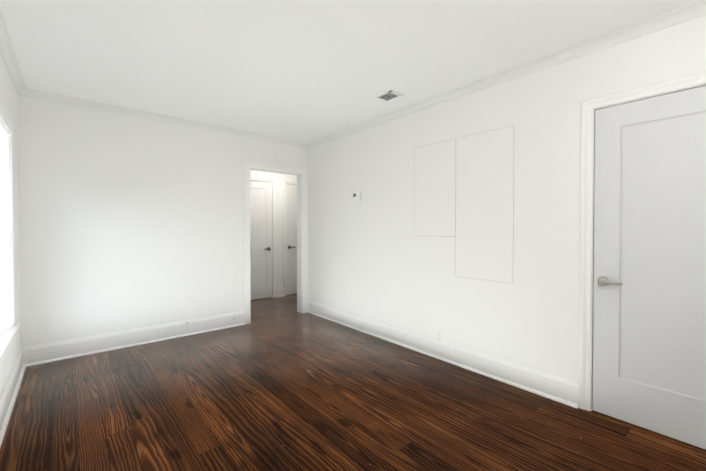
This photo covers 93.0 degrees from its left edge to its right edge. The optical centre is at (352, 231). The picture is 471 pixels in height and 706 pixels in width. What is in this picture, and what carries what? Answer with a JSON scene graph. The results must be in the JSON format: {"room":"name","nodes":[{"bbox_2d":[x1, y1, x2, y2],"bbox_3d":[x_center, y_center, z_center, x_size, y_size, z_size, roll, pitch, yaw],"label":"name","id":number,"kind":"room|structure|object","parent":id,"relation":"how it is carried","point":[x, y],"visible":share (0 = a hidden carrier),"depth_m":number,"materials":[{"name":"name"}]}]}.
{"room":"empty living room","nodes":[
{"label":"empty living room","id":0,"kind":"room"},
{"bbox_2d":[0,52,20,395],"bbox_3d":[-1.369,-0.008,0.956,0.160,2.488,5.456,-1,1,-40],"label":"wall","id":1,"kind":"structure","parent":0,"point":[8,98],"depth_m":2.74,"materials":[{"name":"paint"}]},
{"bbox_2d":[0,103,18,367],"bbox_3d":[-2.314,0.014,2.111,0.195,1.633,1.110,-1,1,-40],"label":"window","id":2,"kind":"structure","parent":1,"relation":"in","point":[7,299],"depth_m":2.47,"materials":[{"name":"white paint"}]},
{"bbox_2d":[0,6,27,96],"bbox_3d":[-1.285,-1.222,1.012,0.060,0.060,5.216,-1,1,-40],"label":"crown molding","id":3,"kind":"structure","parent":1,"relation":"attached to","point":[7,50],"depth_m":2.41,"materials":[{"name":"white paint"}]},
{"bbox_2d":[0,346,27,446],"bbox_3d":[-1.294,1.150,1.032,0.036,0.172,5.216,-1,1,-40],"label":"baseboard","id":4,"kind":"structure","parent":1,"relation":"attached to","point":[8,396],"depth_m":2.40,"materials":[{"name":"white paint"}]},
{"bbox_2d":[18,96,308,346],"bbox_3d":[-1.817,0.456,4.074,3.170,3.488,0.120,-1,1,-40],"label":"wall","id":5,"kind":"structure","parent":0,"point":[124,222],"depth_m":3.51,"materials":[{"name":"paint"}]},
{"bbox_2d":[28,311,244,365],"bbox_3d":[-2.166,1.118,3.685,2.003,0.172,0.036,-1,1,-40],"label":"baseboard","id":6,"kind":"structure","parent":5,"relation":"attached to","point":[71,348],"depth_m":3.50,"materials":[{"name":"white paint"}]},
{"bbox_2d":[28,89,307,147],"bbox_3d":[-1.812,-1.257,3.940,2.910,0.060,0.060,-1,1,-40],"label":"crown molding","id":7,"kind":"structure","parent":5,"relation":"attached to","point":[35,94],"depth_m":3.63,"materials":[{"name":"white paint"}]},
{"bbox_2d":[243,160,306,323],"bbox_3d":[-1.089,0.133,4.684,0.957,2.120,0.158,-1,1,-40],"label":"door frame","id":8,"kind":"structure","parent":5,"relation":"attached to","point":[300,173],"depth_m":4.80,"materials":[{"name":"white paint"}]},
{"bbox_2d":[276,156,282,162],"bbox_3d":[-1.016,-1.005,4.630,0.104,0.104,0.036,-1,1,-40],"label":"smoke detector","id":9,"kind":"object","parent":5,"relation":"attached to","point":[279,159],"visible":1,"depth_m":4.62,"materials":[{"name":"white plastic"}]},
{"bbox_2d":[250,170,296,286],"bbox_3d":[-1.710,0.435,5.831,3.440,3.488,0.120,-1,1,-40],"label":"wall","id":10,"kind":"structure","parent":0,"point":[279,177],"depth_m":6.06,"materials":[{"name":"paint"}]},
{"bbox_2d":[250,181,271,299],"bbox_3d":[-1.731,0.148,5.737,0.757,2.049,0.086,-1,1,-40],"label":"hall door","id":11,"kind":"structure","parent":10,"relation":"in","point":[261,239],"depth_m":5.86,"materials":[{"name":"white paint"}]},
{"bbox_2d":[250,176,296,297],"bbox_3d":[-1.363,0.109,6.108,1.950,2.133,0.140,-1,1,-40],"label":"trim","id":12,"kind":"structure","parent":10,"relation":"attached to","point":[274,234],"depth_m":6.01,"materials":[{"name":"white paint"}]},
{"bbox_2d":[286,184,296,294],"bbox_3d":[-0.935,0.140,6.408,0.757,2.049,0.086,-1,1,-40],"label":"hall door","id":13,"kind":"structure","parent":10,"relation":"in","point":[291,210],"depth_m":6.24,"materials":[{"name":"white paint"}]},
{"bbox_2d":[0,0,701,142],"bbox_3d":[-0.158,-1.324,1.962,3.330,0.120,5.456,-1,1,-40],"label":"ceiling","id":14,"kind":"structure","parent":0,"point":[306,71],"depth_m":2.33,"materials":[{"name":"paint"}]},
{"bbox_2d":[375,90,403,100],"bbox_3d":[0.341,-1.271,3.138,0.157,0.012,0.214,-1,1,-40],"label":"ceiling vent","id":15,"kind":"object","parent":14,"relation":"in","point":[389,95],"visible":1,"depth_m":3.13,"materials":[{"name":"white metal"}]},
{"bbox_2d":[0,294,705,470],"bbox_3d":[-0.022,1.273,2.941,4.960,0.120,7.090,-1,1,-40],"label":"floor","id":16,"kind":"structure","parent":0,"point":[279,384],"depth_m":2.23,"materials":[{"name":"brown wood"}]},
{"bbox_2d":[309,15,705,381],"bbox_3d":[1.108,0.469,2.973,0.120,3.488,5.336,-1,1,-40],"label":"wall","id":17,"kind":"structure","parent":0,"point":[372,256],"depth_m":2.81,"materials":[{"name":"paint"}]},
{"bbox_2d":[353,192,361,201],"bbox_3d":[0.047,-0.431,4.104,0.028,0.112,0.144,-1,1,-40],"label":"thermostat","id":18,"kind":"object","parent":17,"relation":"attached to","point":[357,196],"visible":1,"depth_m":4.08,"materials":[{"name":"white plastic"}]},
{"bbox_2d":[435,326,440,338],"bbox_3d":[0.818,0.972,3.223,0.009,0.114,0.070,-1,1,-40],"label":"outlet","id":19,"kind":"object","parent":17,"relation":"attached to","point":[437,332],"visible":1,"depth_m":3.22,"materials":[{"name":"white plastic"}]},
{"bbox_2d":[307,300,578,408],"bbox_3d":[0.444,1.119,3.643,0.040,0.172,3.466,-1,1,-40],"label":"baseboard","id":20,"kind":"structure","parent":17,"relation":"attached to","point":[552,386],"depth_m":2.97,"materials":[{"name":"white paint"}]},
{"bbox_2d":[414,125,513,283],"bbox_3d":[0.954,-0.222,3.054,0.004,1.264,1.013,-1,1,-40],"label":"wall panel","id":21,"kind":"object","parent":17,"relation":"attached to","point":[464,190],"depth_m":2.94,"materials":[{"name":"white paint"}]},
{"bbox_2d":[308,0,705,147],"bbox_3d":[1.000,-1.245,2.940,0.060,0.060,5.216,-1,1,-40],"label":"crown molding","id":22,"kind":"structure","parent":17,"relation":"attached to","point":[643,28],"depth_m":2.43,"materials":[{"name":"white paint"}]},
{"bbox_2d":[579,71,705,410],"bbox_3d":[1.909,0.166,2.006,0.140,2.117,0.912,-1,1,-40],"label":"door frame","id":23,"kind":"structure","parent":17,"relation":"attached to","point":[589,107],"depth_m":2.27,"materials":[{"name":"white paint"}]},
{"bbox_2d":[592,85,705,448],"bbox_3d":[1.869,0.200,1.972,0.086,2.032,0.758,-1,1,-40],"label":"door","id":24,"kind":"structure","parent":17,"relation":"in","point":[649,331],"depth_m":2.04,"materials":[{"name":"white paint"}]}
]}

